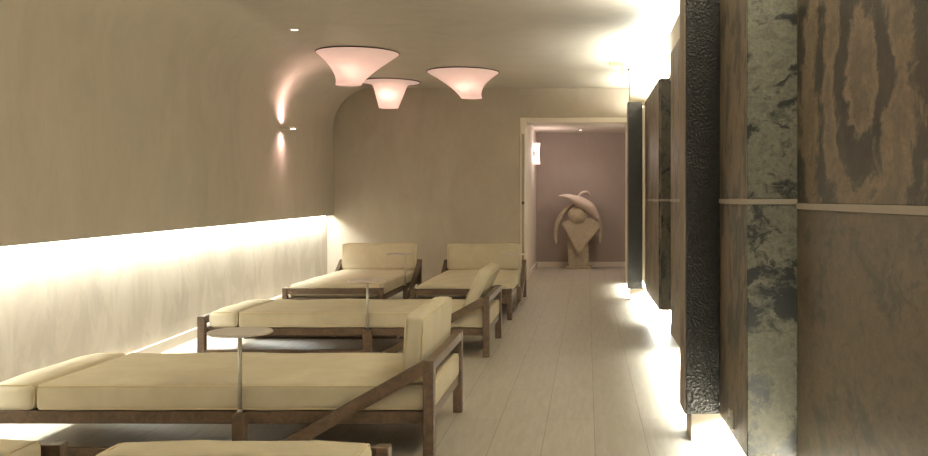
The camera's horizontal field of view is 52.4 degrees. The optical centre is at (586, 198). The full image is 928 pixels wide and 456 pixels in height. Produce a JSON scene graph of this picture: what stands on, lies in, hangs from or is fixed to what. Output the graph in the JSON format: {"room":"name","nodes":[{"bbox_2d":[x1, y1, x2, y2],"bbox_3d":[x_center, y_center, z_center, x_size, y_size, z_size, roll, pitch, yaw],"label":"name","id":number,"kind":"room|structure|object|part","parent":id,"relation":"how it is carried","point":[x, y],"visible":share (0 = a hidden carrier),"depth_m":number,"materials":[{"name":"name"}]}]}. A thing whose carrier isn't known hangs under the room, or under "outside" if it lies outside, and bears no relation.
{"room":"spa","nodes":[
{"label":"spa","id":0,"kind":"room"},
{"bbox_2d":[0,216,326,381],"bbox_3d":[-3.070,0.600,5.285,0.170,1.000,13.805,0,0,-3],"label":"wall","id":1,"kind":"structure","parent":0,"point":[61,301],"depth_m":6.22,"materials":[{"name":"paint"}]},
{"bbox_2d":[126,294,290,354],"bbox_3d":[-2.975,1.062,5.285,0.020,0.075,13.796,0,0,-3],"label":"baseboard","id":2,"kind":"structure","parent":1,"relation":"attached to","point":[177,340],"depth_m":6.87,"materials":[{"name":"white paint"}]},
{"bbox_2d":[0,0,371,246],"bbox_3d":[-2.770,-0.658,5.285,0.769,1.823,13.841,0,0,-3],"label":"wall","id":3,"kind":"structure","parent":0,"point":[118,117],"depth_m":6.32,"materials":[{"name":"paint"}]},
{"bbox_2d":[279,126,296,129],"bbox_3d":[-3.085,-0.735,9.625,0.160,0.025,0.130,0,0,-3],"label":"wall light","id":4,"kind":"object","parent":3,"relation":"attached to","point":[280,127],"visible":1,"depth_m":9.56,"materials":[{"name":"metal"}]},
{"bbox_2d":[0,267,745,455],"bbox_3d":[-1.100,1.150,6.950,5.400,0.100,17.100,0,0,0],"label":"floor","id":5,"kind":"structure","parent":0,"point":[582,367],"depth_m":5.31,"materials":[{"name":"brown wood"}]},
{"bbox_2d":[0,439,67,455],"bbox_3d":[-2.205,0.796,2.115,0.920,0.609,2.030,0,0,0],"label":"daybed","id":6,"kind":"object","parent":5,"relation":"on","point":[8,447],"visible":1,"depth_m":3.02,"materials":[{"name":"beige fabric"}]},
{"bbox_3d":[-2.205,0.843,3.106,0.830,0.051,0.040,0,0,0],"label":"foot rail","id":7,"kind":"part","parent":6,"relation":"part of","materials":[{"name":"brown wood"}]},
{"bbox_3d":[-1.768,0.958,3.104,0.045,0.285,0.052,0,0,0],"label":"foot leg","id":8,"kind":"part","parent":6,"relation":"part of","materials":[{"name":"brown wood"}]},
{"bbox_2d":[0,297,462,455],"bbox_3d":[-1.623,0.796,4.365,1.961,0.609,0.920,0,0,0],"label":"daybed","id":9,"kind":"object","parent":5,"relation":"on","point":[322,391],"visible":0.98,"depth_m":3.95,"materials":[{"name":"beige fabric"}]},
{"bbox_3d":[-1.619,0.928,3.967,1.913,0.053,0.035,0,0,0],"label":"rail","id":10,"kind":"part","parent":9,"relation":"part of","materials":[{"name":"brown wood"}]},
{"bbox_2d":[207,327,272,413],"bbox_3d":[-1.484,0.735,3.982,0.268,0.340,0.268,0,0,0],"label":"side table","id":11,"kind":"object","parent":9,"relation":"on","point":[233,332],"visible":1,"depth_m":3.92,"materials":[{"name":"metal"}]},
{"bbox_3d":[-1.466,1.002,3.928,0.054,0.195,0.045,0,0,0],"label":"leg","id":12,"kind":"part","parent":9,"relation":"part of","materials":[{"name":"brown wood"}]},
{"bbox_3d":[-1.500,0.841,4.365,1.693,0.128,0.830,0,0,0],"label":"mattress","id":13,"kind":"part","parent":9,"relation":"part of","materials":[{"name":"beige fabric"}]},
{"bbox_2d":[404,297,451,382],"bbox_3d":[-0.740,0.639,4.365,0.087,0.295,0.823,3,0,0],"label":"cushion","id":14,"kind":"object","parent":9,"relation":"on","point":[437,324],"depth_m":4.07,"materials":[{"name":"beige fabric"}]},
{"bbox_3d":[-0.666,0.890,3.928,0.046,0.420,0.045,0,0,0],"label":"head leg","id":15,"kind":"part","parent":9,"relation":"part of","materials":[{"name":"brown wood"}]},
{"bbox_3d":[-0.666,0.704,4.365,0.042,0.044,0.830,0,0,0],"label":"head rail","id":16,"kind":"part","parent":9,"relation":"part of","materials":[{"name":"brown wood"}]},
{"bbox_3d":[-0.682,0.928,4.365,0.038,0.053,0.758,0,0,0],"label":"cross rail","id":17,"kind":"part","parent":9,"relation":"part of","materials":[{"name":"brown wood"}]},
{"bbox_3d":[-0.666,0.890,4.803,0.046,0.420,0.045,0,0,0],"label":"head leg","id":18,"kind":"part","parent":9,"relation":"part of","materials":[{"name":"brown wood"}]},
{"bbox_2d":[96,440,391,455],"bbox_3d":[-1.111,0.796,2.085,0.920,0.609,2.030,0,0,0],"label":"daybed","id":19,"kind":"object","parent":5,"relation":"on","point":[180,447],"visible":1,"depth_m":2.92,"materials":[{"name":"beige fabric"}]},
{"bbox_3d":[-1.111,0.843,3.076,0.830,0.051,0.040,0,0,0],"label":"foot rail","id":20,"kind":"part","parent":19,"relation":"part of","materials":[{"name":"brown wood"}]},
{"bbox_3d":[-0.673,0.958,3.074,0.045,0.285,0.052,0,0,0],"label":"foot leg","id":21,"kind":"part","parent":19,"relation":"part of","materials":[{"name":"brown wood"}]},
{"bbox_2d":[197,263,501,356],"bbox_3d":[-1.692,0.798,6.914,2.030,0.605,0.920,0,0,0],"label":"daybed","id":22,"kind":"object","parent":5,"relation":"on","point":[477,314],"visible":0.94,"depth_m":6.50,"materials":[{"name":"beige fabric"}]},
{"bbox_3d":[-2.681,0.958,6.476,0.052,0.285,0.045,0,0,0],"label":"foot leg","id":23,"kind":"part","parent":22,"relation":"part of","materials":[{"name":"brown wood"}]},
{"bbox_3d":[-1.687,0.928,6.516,1.980,0.053,0.035,0,0,0],"label":"rail","id":24,"kind":"part","parent":22,"relation":"part of","materials":[{"name":"brown wood"}]},
{"bbox_2d":[347,278,385,328],"bbox_3d":[-1.547,0.735,6.532,0.268,0.340,0.268,0,0,0],"label":"side table","id":25,"kind":"object","parent":22,"relation":"on","point":[367,281],"visible":1,"depth_m":6.47,"materials":[{"name":"metal"}]},
{"bbox_3d":[-1.529,1.002,6.476,0.056,0.195,0.045,0,0,0],"label":"leg","id":26,"kind":"part","parent":22,"relation":"part of","materials":[{"name":"brown wood"}]},
{"bbox_3d":[-1.564,0.841,6.914,1.753,0.128,0.830,0,0,0],"label":"mattress","id":27,"kind":"part","parent":22,"relation":"part of","materials":[{"name":"beige fabric"}]},
{"bbox_2d":[464,263,499,306],"bbox_3d":[-0.773,0.638,6.914,0.089,0.294,0.823,25,0,0],"label":"cushion","id":28,"kind":"object","parent":22,"relation":"on","point":[484,280],"depth_m":6.51,"materials":[{"name":"beige fabric"}]},
{"bbox_3d":[-0.701,0.890,6.476,0.048,0.420,0.045,0,0,0],"label":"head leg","id":29,"kind":"part","parent":22,"relation":"part of","materials":[{"name":"brown wood"}]},
{"bbox_3d":[-0.701,0.704,6.914,0.044,0.044,0.830,0,0,0],"label":"head rail","id":30,"kind":"part","parent":22,"relation":"part of","materials":[{"name":"brown wood"}]},
{"bbox_3d":[-0.718,0.928,6.914,0.039,0.053,0.758,0,0,0],"label":"cross rail","id":31,"kind":"part","parent":22,"relation":"part of","materials":[{"name":"brown wood"}]},
{"bbox_3d":[-0.701,0.890,7.351,0.048,0.420,0.045,0,0,0],"label":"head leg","id":32,"kind":"part","parent":22,"relation":"part of","materials":[{"name":"brown wood"}]},
{"bbox_2d":[282,243,421,299],"bbox_3d":[-2.325,0.796,9.505,0.920,0.609,2.030,0,0,0],"label":"daybed","id":33,"kind":"object","parent":5,"relation":"on","point":[359,260],"visible":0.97,"depth_m":9.83,"materials":[{"name":"beige fabric"}]},
{"bbox_3d":[-2.763,0.958,8.516,0.045,0.285,0.052,0,0,0],"label":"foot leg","id":34,"kind":"part","parent":33,"relation":"part of","materials":[{"name":"brown wood"}]},
{"bbox_3d":[-2.325,0.843,8.514,0.830,0.051,0.040,0,0,0],"label":"foot rail","id":35,"kind":"part","parent":33,"relation":"part of","materials":[{"name":"brown wood"}]},
{"bbox_3d":[-2.325,0.928,8.540,0.758,0.053,0.039,0,0,0],"label":"cross rail","id":36,"kind":"part","parent":33,"relation":"part of","materials":[{"name":"brown wood"}]},
{"bbox_3d":[-2.325,0.841,9.633,0.830,0.128,1.753,0,0,0],"label":"mattress","id":37,"kind":"part","parent":33,"relation":"part of","materials":[{"name":"beige fabric"}]},
{"bbox_2d":[342,243,416,268],"bbox_3d":[-2.325,0.639,10.420,0.823,0.294,0.089,0,-3,0],"label":"cushion","id":38,"kind":"object","parent":33,"relation":"on","point":[354,255],"depth_m":10.38,"materials":[{"name":"beige fabric"}]},
{"bbox_3d":[-1.887,0.958,8.516,0.045,0.285,0.052,0,0,0],"label":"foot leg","id":39,"kind":"part","parent":33,"relation":"part of","materials":[{"name":"brown wood"}]},
{"bbox_3d":[-1.927,0.928,9.510,0.035,0.053,1.980,0,0,0],"label":"rail","id":40,"kind":"part","parent":33,"relation":"part of","materials":[{"name":"brown wood"}]},
{"bbox_2d":[387,253,412,285],"bbox_3d":[-1.942,0.735,9.650,0.268,0.340,0.268,0,0,0],"label":"side table","id":41,"kind":"object","parent":33,"relation":"on","point":[405,254],"visible":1,"depth_m":9.63,"materials":[{"name":"metal"}]},
{"bbox_3d":[-1.887,1.002,9.668,0.045,0.195,0.056,0,0,0],"label":"leg","id":42,"kind":"part","parent":33,"relation":"part of","materials":[{"name":"brown wood"}]},
{"bbox_3d":[-1.887,0.890,10.496,0.045,0.420,0.048,0,0,0],"label":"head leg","id":43,"kind":"part","parent":33,"relation":"part of","materials":[{"name":"brown wood"}]},
{"bbox_2d":[411,243,526,319],"bbox_3d":[-1.140,0.796,9.445,0.920,0.609,2.030,0,0,0],"label":"daybed","id":44,"kind":"object","parent":5,"relation":"on","point":[456,282],"visible":0.82,"depth_m":10.04,"materials":[{"name":"beige fabric"}]},
{"bbox_3d":[-1.577,0.958,8.456,0.045,0.285,0.052,0,0,0],"label":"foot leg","id":45,"kind":"part","parent":44,"relation":"part of","materials":[{"name":"brown wood"}]},
{"bbox_3d":[-1.140,0.843,8.454,0.830,0.051,0.040,0,0,0],"label":"foot rail","id":46,"kind":"part","parent":44,"relation":"part of","materials":[{"name":"brown wood"}]},
{"bbox_3d":[-1.140,0.928,8.480,0.758,0.053,0.039,0,0,0],"label":"cross rail","id":47,"kind":"part","parent":44,"relation":"part of","materials":[{"name":"brown wood"}]},
{"bbox_3d":[-1.140,0.841,9.573,0.830,0.128,1.753,0,0,0],"label":"mattress","id":48,"kind":"part","parent":44,"relation":"part of","materials":[{"name":"beige fabric"}]},
{"bbox_2d":[448,243,521,269],"bbox_3d":[-1.140,0.639,10.360,0.823,0.294,0.089,0,-3,0],"label":"cushion","id":49,"kind":"object","parent":44,"relation":"on","point":[461,256],"depth_m":10.32,"materials":[{"name":"beige fabric"}]},
{"bbox_3d":[-0.703,0.958,8.456,0.045,0.285,0.052,0,0,0],"label":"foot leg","id":50,"kind":"part","parent":44,"relation":"part of","materials":[{"name":"brown wood"}]},
{"bbox_3d":[-0.743,0.928,9.450,0.035,0.053,1.980,0,0,0],"label":"rail","id":51,"kind":"part","parent":44,"relation":"part of","materials":[{"name":"brown wood"}]},
{"bbox_3d":[-0.703,1.002,9.608,0.045,0.195,0.056,0,0,0],"label":"leg","id":52,"kind":"part","parent":44,"relation":"part of","materials":[{"name":"brown wood"}]},
{"bbox_3d":[-0.703,0.890,10.436,0.045,0.420,0.048,0,0,0],"label":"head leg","id":53,"kind":"part","parent":44,"relation":"part of","materials":[{"name":"brown wood"}]},
{"bbox_2d":[500,253,526,286],"bbox_3d":[-0.757,0.735,9.590,0.268,0.340,0.268,0,0,0],"label":"side table","id":54,"kind":"object","parent":5,"relation":"on","point":[505,254],"visible":1,"depth_m":9.60,"materials":[{"name":"metal"}]},
{"bbox_2d":[554,191,601,268],"bbox_3d":[-0.142,0.483,14.695,0.776,1.233,0.490,0,0,0],"label":"sculpture","id":55,"kind":"object","parent":5,"relation":"on","point":[580,229],"visible":1,"depth_m":14.58,"materials":[{"name":"stone"}]},
{"bbox_3d":[-0.348,0.370,14.749,0.368,0.662,0.120,0,0,-10],"label":"arm","id":56,"kind":"part","parent":55,"relation":"part of","materials":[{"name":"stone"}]},
{"bbox_3d":[-0.059,-0.060,14.730,0.232,0.146,0.160,0,0,0],"label":"hat crown","id":57,"kind":"part","parent":55,"relation":"part of","materials":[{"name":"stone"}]},
{"bbox_3d":[0.150,0.394,14.757,0.201,0.614,0.110,0,0,22],"label":"arm","id":58,"kind":"part","parent":55,"relation":"part of","materials":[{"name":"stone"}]},
{"bbox_2d":[627,102,644,299],"bbox_3d":[0.534,0.022,10.190,0.184,2.155,0.200,0,0,0],"label":"pillar","id":59,"kind":"structure","parent":5,"relation":"on","point":[634,109],"depth_m":10.09,"materials":[{"name":"black stone"}]},
{"bbox_2d":[663,310,670,320],"bbox_3d":[1.093,1.038,4.250,0.715,0.125,11.700,0,0,0],"label":"baseboard","id":60,"kind":"structure","parent":5,"relation":"on","point":[667,312],"depth_m":8.56,"materials":[{"name":"white paint"}]},
{"bbox_2d":[680,0,724,440],"bbox_3d":[0.534,0.022,4.325,0.184,2.155,0.220,0,0,0],"label":"pillar","id":61,"kind":"structure","parent":5,"relation":"on","point":[699,19],"depth_m":4.21,"materials":[{"name":"black stone"}]},
{"bbox_2d":[327,88,519,282],"bbox_3d":[-2.312,-0.175,12.280,2.875,2.550,0.220,0,0,0],"label":"wall","id":62,"kind":"structure","parent":0,"point":[434,171],"depth_m":12.17,"materials":[{"name":"paint"}]},
{"bbox_2d":[520,118,626,281],"bbox_3d":[-0.147,0.018,12.377,1.455,2.165,0.486,0,0,0],"label":"trim","id":63,"kind":"structure","parent":62,"relation":"attached to","point":[524,122],"depth_m":12.15,"materials":[{"name":"white paint"}]},
{"bbox_2d":[248,0,679,87],"bbox_3d":[-0.950,-1.510,5.410,5.100,0.120,14.020,0,0,0],"label":"ceiling","id":64,"kind":"structure","parent":0,"point":[531,43],"depth_m":8.15,"materials":[{"name":"paint"}]},
{"bbox_2d":[315,46,399,85],"bbox_3d":[-2.267,-1.289,9.200,0.819,0.320,0.819,0,0,0],"label":"ceiling lamp","id":65,"kind":"object","parent":64,"relation":"attached to","point":[350,65],"visible":1,"depth_m":9.00,"materials":[{"name":"glass"}]},
{"bbox_2d":[363,78,420,108],"bbox_3d":[-2.430,-1.286,11.480,0.741,0.326,0.741,0,0,0],"label":"ceiling lamp","id":66,"kind":"object","parent":64,"relation":"attached to","point":[389,92],"visible":0.97,"depth_m":11.34,"materials":[{"name":"glass"}]},
{"bbox_2d":[426,66,499,98],"bbox_3d":[-1.410,-1.298,10.580,0.827,0.302,0.827,0,0,0],"label":"ceiling lamp","id":67,"kind":"object","parent":64,"relation":"attached to","point":[467,82],"visible":1,"depth_m":10.39,"materials":[{"name":"glass"}]},
{"bbox_2d":[609,62,622,74],"bbox_3d":[0.310,-1.383,9.850,0.150,0.135,0.060,0,0,0],"label":"bracket","id":68,"kind":"object","parent":64,"relation":"attached to","point":[610,63],"visible":1,"depth_m":9.82,"materials":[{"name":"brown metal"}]},
{"bbox_2d":[528,125,535,270],"bbox_3d":[-0.885,-0.100,13.835,0.130,2.400,2.430,0,0,0],"label":"wall","id":69,"kind":"structure","parent":0,"point":[531,132],"depth_m":13.74,"materials":[{"name":"white paint"}]},
{"bbox_2d":[528,262,536,278],"bbox_3d":[-0.811,1.058,13.826,0.018,0.085,2.412,0,0,0],"label":"baseboard","id":70,"kind":"structure","parent":69,"relation":"attached to","point":[530,272],"depth_m":13.69,"materials":[{"name":"white paint"}]},
{"bbox_2d":[533,143,539,163],"bbox_3d":[-0.766,-0.690,14.150,0.108,0.320,0.100,0,0,0],"label":"lamp","id":71,"kind":"object","parent":69,"relation":"attached to","point":[536,145],"visible":1,"depth_m":14.12,"materials":[{"name":"glass"}]},
{"bbox_2d":[520,88,628,117],"bbox_3d":[0.362,-0.175,12.280,2.475,2.550,0.220,0,0,0],"label":"lintel","id":72,"kind":"object","parent":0,"point":[534,102],"visible":0.25,"depth_m":12.17,"materials":[{"name":"paint"}]},
{"bbox_2d":[531,125,624,132],"bbox_3d":[0.325,-1.137,13.795,2.550,0.125,2.810,0,0,0],"label":"ceiling","id":73,"kind":"structure","parent":0,"point":[538,128],"depth_m":14.18,"materials":[{"name":"white paint"}]},
{"bbox_2d":[536,133,624,261],"bbox_3d":[0.325,-0.100,15.125,2.550,2.400,0.150,0,0,0],"label":"wall","id":74,"kind":"structure","parent":0,"point":[570,163],"depth_m":15.05,"materials":[{"name":"paint"}]},
{"bbox_2d":[537,262,624,266],"bbox_3d":[0.315,1.058,15.041,2.270,0.085,0.018,0,0,0],"label":"baseboard","id":75,"kind":"structure","parent":74,"relation":"attached to","point":[539,264],"depth_m":15.03,"materials":[{"name":"white paint"}]},
{"bbox_2d":[629,68,653,297],"bbox_3d":[0.963,-0.175,11.225,0.975,2.550,1.850,0,0,0],"label":"wall","id":76,"kind":"structure","parent":0,"point":[641,80],"depth_m":10.30,"materials":[{"name":"beige paint"}]},
{"bbox_2d":[654,14,679,85],"bbox_3d":[1.087,-1.242,4.250,0.725,0.415,11.700,0,0,0],"label":"wall","id":77,"kind":"structure","parent":0,"point":[662,66],"depth_m":8.38,"materials":[{"name":"beige paint"}]},
{"bbox_3d":[1.048,-0.030,5.120,0.803,2.010,3.199,0,0,0],"label":"wall","id":78,"kind":"structure","parent":0,"visible":0},
{"bbox_2d":[670,199,679,201],"bbox_3d":[0.623,0.010,5.580,0.044,0.020,2.280,0,0,0],"label":"trim","id":79,"kind":"structure","parent":78,"relation":"attached to","point":[671,200],"depth_m":6.35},
{"bbox_2d":[671,202,679,347],"bbox_3d":[0.625,0.497,5.580,0.040,0.955,2.280,0,0,0],"label":"stone panel","id":80,"kind":"object","parent":78,"relation":"attached to","point":[675,206],"visible":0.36,"depth_m":6.36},
{"bbox_2d":[671,38,679,198],"bbox_3d":[0.625,-0.527,5.580,0.040,1.055,2.280,0,0,0],"label":"stone panel","id":81,"kind":"object","parent":78,"relation":"attached to","point":[675,54],"visible":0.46,"depth_m":6.36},
{"bbox_2d":[719,199,744,203],"bbox_3d":[0.619,0.010,3.865,0.042,0.020,0.693,0,0,0],"label":"trim","id":82,"kind":"structure","parent":78,"relation":"attached to","point":[722,201],"depth_m":3.82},
{"bbox_2d":[720,203,745,454],"bbox_3d":[0.621,0.497,3.866,0.039,0.955,0.692,0,0,0],"label":"stone panel","id":83,"kind":"object","parent":78,"relation":"attached to","point":[732,216],"visible":0.68,"depth_m":3.84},
{"bbox_2d":[727,408,733,429],"bbox_3d":[0.588,0.905,3.830,0.024,0.080,0.060,0,0,0],"label":"electrical outlet","id":84,"kind":"object","parent":83,"relation":"attached to","point":[730,419],"depth_m":3.80,"materials":[{"name":"metal"}]},
{"bbox_2d":[720,0,745,198],"bbox_3d":[0.621,-0.527,3.866,0.039,1.055,0.692,0,0,0],"label":"stone panel","id":85,"kind":"object","parent":78,"relation":"attached to","point":[732,12],"visible":0.62,"depth_m":3.84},
{"bbox_2d":[745,199,796,203],"bbox_3d":[0.711,0.010,3.497,0.227,0.020,0.042,0,0,0],"label":"trim","id":86,"kind":"structure","parent":78,"relation":"attached to","point":[747,201],"depth_m":3.48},
{"bbox_2d":[746,0,796,198],"bbox_3d":[0.712,-0.527,3.499,0.224,1.055,0.038,0,0,0],"label":"stone panel","id":87,"kind":"object","parent":78,"relation":"attached to","point":[771,25],"visible":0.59,"depth_m":3.48,"materials":[{"name":"green stone"}]},
{"bbox_2d":[746,204,797,455],"bbox_3d":[0.712,0.497,3.499,0.224,0.955,0.038,0,0,0],"label":"stone panel","id":88,"kind":"object","parent":78,"relation":"attached to","point":[771,229],"visible":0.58,"depth_m":3.48,"materials":[{"name":"stone"}]},
{"bbox_3d":[1.061,-0.030,9.136,0.778,2.010,1.928,0,0,0],"label":"wall","id":89,"kind":"structure","parent":0,"visible":0},
{"bbox_2d":[645,199,659,200],"bbox_3d":[0.648,0.010,9.129,0.044,0.020,1.913,0,0,0],"label":"trim","id":90,"kind":"structure","parent":89,"relation":"attached to","point":[645,199],"depth_m":8.89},
{"bbox_2d":[645,201,660,309],"bbox_3d":[0.650,0.497,9.129,0.040,0.955,1.913,0,0,0],"label":"stone panel","id":91,"kind":"object","parent":89,"relation":"attached to","point":[652,208],"visible":0.94,"depth_m":8.81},
{"bbox_2d":[645,79,660,198],"bbox_3d":[0.650,-0.527,9.129,0.040,1.055,1.913,0,0,0],"label":"stone panel","id":92,"kind":"object","parent":89,"relation":"attached to","point":[653,102],"visible":0.94,"depth_m":8.81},
{"bbox_2d":[661,201,670,309],"bbox_3d":[0.735,0.497,8.151,0.174,0.955,0.038,0,0,0],"label":"stone panel","id":93,"kind":"object","parent":89,"relation":"attached to","point":[665,205],"visible":0.48,"depth_m":8.13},
{"bbox_2d":[661,78,670,198],"bbox_3d":[0.735,-0.527,8.151,0.174,1.055,0.038,0,0,0],"label":"stone panel","id":94,"kind":"object","parent":89,"relation":"attached to","point":[665,82],"visible":0.48,"depth_m":8.13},
{"bbox_3d":[1.139,-0.030,0.960,0.623,2.010,5.119,0,0,0],"label":"wall","id":95,"kind":"structure","parent":0,"visible":0},
{"bbox_2d":[796,203,927,215],"bbox_3d":[0.803,0.027,0.939,0.043,0.022,5.078,0,0,0],"label":"trim","id":96,"kind":"structure","parent":95,"relation":"attached to","point":[887,209],"depth_m":2.57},
{"bbox_2d":[797,209,927,455],"bbox_3d":[0.805,0.506,0.939,0.039,0.937,5.078,0,0,0],"label":"stone panel","id":97,"kind":"object","parent":95,"relation":"attached to","point":[862,277],"visible":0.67,"depth_m":2.67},
{"bbox_2d":[797,0,927,205],"bbox_3d":[0.805,-0.519,0.939,0.039,1.071,5.078,0,0,0],"label":"stone panel","id":98,"kind":"object","parent":95,"relation":"attached to","point":[862,65],"visible":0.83,"depth_m":2.64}
]}

